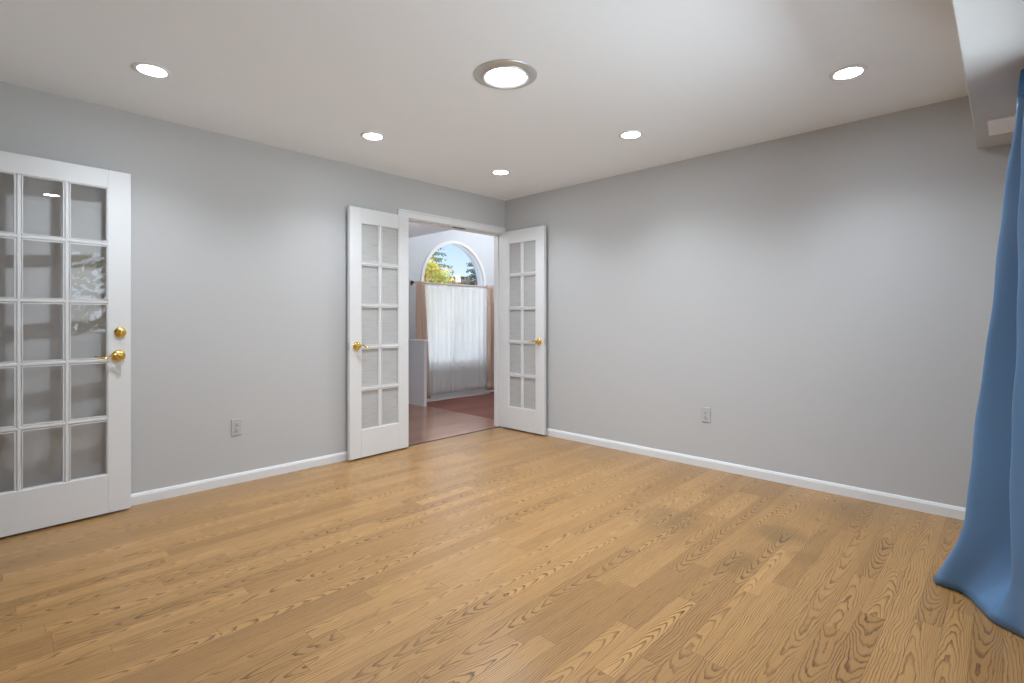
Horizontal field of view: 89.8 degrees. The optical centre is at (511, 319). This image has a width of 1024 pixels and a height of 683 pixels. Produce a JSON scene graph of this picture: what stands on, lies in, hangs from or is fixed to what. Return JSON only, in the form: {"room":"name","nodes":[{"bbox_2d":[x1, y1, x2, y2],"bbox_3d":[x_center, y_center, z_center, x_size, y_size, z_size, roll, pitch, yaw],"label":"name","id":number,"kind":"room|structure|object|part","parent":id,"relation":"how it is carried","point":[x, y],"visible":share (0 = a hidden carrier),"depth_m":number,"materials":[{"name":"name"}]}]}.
{"room":"empty living room","nodes":[
{"label":"empty living room","id":0,"kind":"room"},
{"bbox_2d":[0,82,504,493],"bbox_3d":[-0.728,-0.348,4.973,0.120,3.200,6.740,0,0,44],"label":"wall","id":1,"kind":"structure","parent":0,"point":[239,247],"depth_m":3.41,"materials":[{"name":"grey paint"}]},
{"bbox_2d":[231,418,241,435],"bbox_3d":[-1.942,0.756,3.624,0.010,0.114,0.070,0,0,44],"label":"wall outlet","id":2,"kind":"object","parent":1,"relation":"attached to","point":[236,424],"visible":1,"depth_m":3.62,"materials":[{"name":"grey plastic"}]},
{"bbox_2d":[131,449,396,505],"bbox_3d":[-1.979,1.117,3.583,0.013,0.070,2.763,0,0,44],"label":"baseboard","id":3,"kind":"structure","parent":1,"relation":"attached to","point":[192,487],"depth_m":3.60,"materials":[{"name":"white paint"}]},
{"bbox_2d":[347,206,408,459],"bbox_3d":[-1.115,0.106,4.380,0.098,2.064,0.613,0,0,40],"label":"door","id":4,"kind":"structure","parent":1,"relation":"in","point":[378,241],"depth_m":4.38,"materials":[{"name":"white paint"}]},
{"bbox_3d":[-1.252,0.214,4.187,0.056,0.070,0.070,0,0,40],"label":"handle","id":5,"kind":"part","parent":4,"relation":"part of","materials":[{"name":"gold metal"}]},
{"bbox_3d":[-1.133,0.052,4.395,0.004,1.712,0.378,0,0,40],"label":"glass","id":6,"kind":"part","parent":4,"relation":"part of","materials":[{"name":"clear glass"}]},
{"bbox_2d":[397,209,505,448],"bbox_3d":[-0.587,0.081,5.103,0.146,2.143,1.356,0,0,44],"label":"door frame","id":7,"kind":"structure","parent":1,"relation":"attached to","point":[414,217],"depth_m":5.54,"materials":[{"name":"white paint"}]},
{"bbox_2d":[501,226,545,434],"bbox_3d":[0.095,0.102,5.274,0.620,2.071,0.098,0,0,44],"label":"door","id":8,"kind":"structure","parent":1,"relation":"in","point":[523,251],"depth_m":5.27,"materials":[{"name":"white paint"}]},
{"bbox_3d":[0.112,0.052,5.290,0.377,1.712,0.004,0,0,44],"label":"glass","id":9,"kind":"part","parent":8,"relation":"part of","materials":[{"name":"clear glass"}]},
{"bbox_3d":[0.253,0.214,5.092,0.070,0.070,0.056,0,0,44],"label":"handle","id":10,"kind":"part","parent":8,"relation":"part of","materials":[{"name":"gold metal"}]},
{"bbox_2d":[409,339,427,406],"bbox_3d":[-1.287,0.708,6.970,0.400,0.888,0.072,0,0,44],"label":"wall","id":11,"kind":"structure","parent":0,"point":[417,347],"depth_m":6.91,"materials":[{"name":"grey paint"}]},
{"bbox_2d":[409,222,452,237],"bbox_3d":[-1.556,-1.214,5.591,1.930,0.148,2.400,0,0,44],"label":"ceiling","id":12,"kind":"structure","parent":0,"point":[415,229],"depth_m":6.48,"materials":[{"name":"white paint"}]},
{"bbox_2d":[409,230,493,393],"bbox_3d":[-0.907,-0.348,7.759,0.150,3.200,1.800,0,0,44],"label":"wall","id":13,"kind":"structure","parent":0,"point":[482,245],"depth_m":7.50,"materials":[{"name":"grey paint"}]},
{"bbox_2d":[420,241,486,285],"bbox_3d":[-0.854,-0.234,7.707,0.100,1.901,1.280,0,0,44],"label":"window","id":14,"kind":"structure","parent":13,"relation":"in","point":[465,247],"depth_m":7.82,"materials":[{"name":"white paint"}]},
{"bbox_2d":[411,281,486,287],"bbox_3d":[-0.860,-0.512,7.603,0.104,0.065,1.552,0,0,44],"label":"curtain rod","id":15,"kind":"object","parent":14,"relation":"attached to","point":[412,282],"visible":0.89,"depth_m":7.54,"materials":[{"name":"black metal"}]},
{"bbox_2d":[416,281,430,397],"bbox_3d":[-1.220,0.281,7.119,0.072,1.623,0.248,0,0,44],"label":"drape","id":16,"kind":"object","parent":15,"relation":"hanging from","point":[421,314],"visible":0.63,"depth_m":7.08,"materials":[{"name":"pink fabric"}]},
{"bbox_2d":[425,284,455,401],"bbox_3d":[-1.044,0.328,7.384,0.042,1.674,0.571,0,0,44],"label":"sheer curtain","id":17,"kind":"object","parent":15,"relation":"hanging from","point":[439,298],"visible":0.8,"depth_m":7.40,"materials":[{"name":"white fabric"}]},
{"bbox_2d":[454,286,488,397],"bbox_3d":[-0.606,0.328,7.836,0.040,1.674,0.682,0,0,44],"label":"sheer curtain","id":18,"kind":"object","parent":15,"relation":"hanging from","point":[470,303],"visible":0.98,"depth_m":7.81,"materials":[{"name":"white fabric"}]},
{"bbox_2d":[486,286,493,389],"bbox_3d":[-0.331,0.281,8.044,0.069,1.623,0.132,0,0,44],"label":"drape","id":19,"kind":"object","parent":15,"relation":"hanging from","point":[490,289],"visible":0.98,"depth_m":8.02,"materials":[{"name":"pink fabric"}]},
{"bbox_2d":[427,388,493,400],"bbox_3d":[-1.480,1.117,7.048,0.013,0.070,4.400,0,0,44],"label":"baseboard","id":20,"kind":"structure","parent":13,"relation":"attached to","point":[476,391],"depth_m":7.74,"materials":[{"name":"white paint"}]},
{"bbox_2d":[0,0,967,200],"bbox_3d":[0.023,-1.348,2.592,4.270,0.120,4.360,0,0,44],"label":"ceiling","id":21,"kind":"structure","parent":0,"point":[698,78],"depth_m":2.67,"materials":[{"name":"white paint"}]},
{"bbox_2d":[132,62,171,78],"bbox_3d":[-1.855,-1.285,2.648,0.170,0.008,0.170,0,0,44],"label":"recessed light","id":22,"kind":"object","parent":21,"relation":"in","point":[145,68],"visible":1,"depth_m":2.64,"materials":[{"name":"white paint"}]},
{"bbox_2d":[360,132,384,140],"bbox_3d":[-0.973,-1.285,3.596,0.170,0.008,0.170,0,0,44],"label":"recessed light","id":23,"kind":"object","parent":21,"relation":"in","point":[373,136],"visible":1,"depth_m":3.59,"materials":[{"name":"white paint"}]},
{"bbox_2d":[491,169,509,174],"bbox_3d":[-0.100,-1.285,4.473,0.170,0.008,0.170,0,0,44],"label":"recessed light","id":24,"kind":"object","parent":21,"relation":"in","point":[497,171],"visible":1,"depth_m":4.46,"materials":[{"name":"white paint"}]},
{"bbox_2d":[475,59,536,89],"bbox_3d":[-0.031,-1.277,2.697,0.328,0.023,0.328,0,0,44],"label":"recessed light","id":25,"kind":"object","parent":21,"relation":"in","point":[501,71],"visible":1,"depth_m":2.67,"materials":[{"name":"silver metal"}]},
{"bbox_2d":[619,130,643,138],"bbox_3d":[0.827,-1.285,3.569,0.170,0.008,0.170,0,0,44],"label":"recessed light","id":26,"kind":"object","parent":21,"relation":"in","point":[630,134],"visible":1,"depth_m":3.56,"materials":[{"name":"white paint"}]},
{"bbox_2d":[829,65,867,80],"bbox_3d":[1.750,-1.285,2.675,0.170,0.008,0.170,0,0,44],"label":"recessed light","id":27,"kind":"object","parent":21,"relation":"in","point":[852,71],"visible":1,"depth_m":2.67,"materials":[{"name":"white paint"}]},
{"bbox_2d":[0,392,1023,682],"bbox_3d":[0.079,1.202,4.124,6.320,0.100,6.640,0,0,44],"label":"floor","id":28,"kind":"structure","parent":0,"point":[500,554],"depth_m":2.27,"materials":[{"name":"brown wood"}]},
{"bbox_2d":[409,426,500,445],"bbox_3d":[-0.550,1.160,5.105,0.023,0.024,1.222,0,0,44],"label":"threshold","id":29,"kind":"object","parent":28,"relation":"on","point":[498,426],"visible":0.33,"depth_m":5.06,"materials":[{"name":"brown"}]},
{"bbox_2d":[505,96,1011,507],"bbox_3d":[1.497,-0.068,4.116,4.270,2.640,0.120,0,0,44],"label":"wall","id":30,"kind":"structure","parent":0,"point":[826,294],"depth_m":3.59,"materials":[{"name":"grey paint"}]},
{"bbox_2d":[701,407,709,421],"bbox_3d":[1.513,0.740,4.011,0.070,0.114,0.010,0,0,44],"label":"wall outlet","id":31,"kind":"object","parent":30,"relation":"attached to","point":[705,412],"visible":1,"depth_m":4.01,"materials":[{"name":"grey plastic"}]},
{"bbox_2d":[546,428,965,519],"bbox_3d":[1.407,1.117,4.110,4.150,0.070,0.013,0,0,44],"label":"baseboard","id":32,"kind":"structure","parent":30,"relation":"attached to","point":[946,510],"depth_m":3.62,"materials":[{"name":"white paint"}]},
{"bbox_2d":[951,0,1023,148],"bbox_3d":[1.345,-1.129,1.315,0.356,0.318,4.120,0,0,44],"label":"ceiling beam","id":33,"kind":"structure","parent":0,"point":[990,33],"depth_m":1.89,"materials":[{"name":"grey paint"}]},
{"bbox_2d":[933,69,1023,638],"bbox_3d":[1.989,0.089,2.128,0.383,2.115,0.843,0,0,44],"label":"curtain","id":34,"kind":"object","parent":33,"relation":"hanging from","point":[985,563],"visible":1,"depth_m":2.02,"materials":[{"name":"blue fabric"}]},
{"bbox_2d":[987,114,1015,135],"bbox_3d":[2.479,-0.964,2.495,0.244,0.012,0.273,0,0,44],"label":"cover plate","id":35,"kind":"object","parent":33,"relation":"attached to","point":[1003,124],"visible":0.8,"depth_m":2.52,"materials":[{"name":"white paint"}]},
{"label":"outside","id":36,"kind":"structure","parent":0,"visible":0},
{"bbox_3d":[-22.567,1.552,34.237,67.800,0.200,130.000,0,0,44],"label":"ground","id":37,"kind":"structure","parent":36,"visible":0},
{"bbox_2d":[424,255,457,283],"bbox_3d":[-5.777,-1.163,30.374,4.347,5.240,3.807,0,0,44],"label":"deciduous tree","id":38,"kind":"object","parent":37,"relation":"on","point":[430,269],"visible":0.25,"depth_m":29.92,"materials":[{"name":"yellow plant"}]},
{"bbox_2d":[430,248,457,283],"bbox_3d":[-6.670,-3.048,42.874,6.588,9.000,6.640,0,0,44],"label":"spruce tree","id":39,"kind":"object","parent":37,"relation":"on","point":[435,254],"visible":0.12,"depth_m":42.79,"materials":[{"name":"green plant"}]},
{"bbox_2d":[431,275,477,285],"bbox_3d":[-5.139,-1.848,60.000,8.600,6.600,6.000,0,0,0],"label":"house","id":40,"kind":"structure","parent":37,"relation":"on","point":[456,277],"depth_m":59.00,"materials":[{"name":"beige"}]},
{"bbox_2d":[457,262,477,284],"bbox_3d":[-1.995,-2.148,31.109,4.319,7.200,4.566,0,0,-10],"label":"spruce tree","id":41,"kind":"object","parent":37,"relation":"on","point":[471,276],"visible":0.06,"depth_m":30.84,"materials":[{"name":"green plant"}]},
{"bbox_3d":[-1.906,-0.098,0.771,4.275,2.700,1.180,0,0,44],"label":"wall","id":42,"kind":"structure","parent":0,"visible":0},
{"bbox_2d":[0,151,131,537],"bbox_3d":[-2.581,0.127,2.828,0.145,2.026,0.808,0,0,40],"label":"door","id":43,"kind":"structure","parent":42,"relation":"in","point":[22,509],"depth_m":2.91,"materials":[{"name":"white paint"}]},
{"bbox_3d":[-2.351,0.213,3.005,0.021,0.032,0.099,0,0,40],"label":"lever","id":44,"kind":"part","parent":43,"relation":"part of","materials":[{"name":"gold metal"}]},
{"bbox_3d":[-2.332,0.214,3.053,0.056,0.070,0.070,0,0,40],"label":"handle","id":45,"kind":"part","parent":43,"relation":"part of","materials":[{"name":"gold metal"}]}
]}

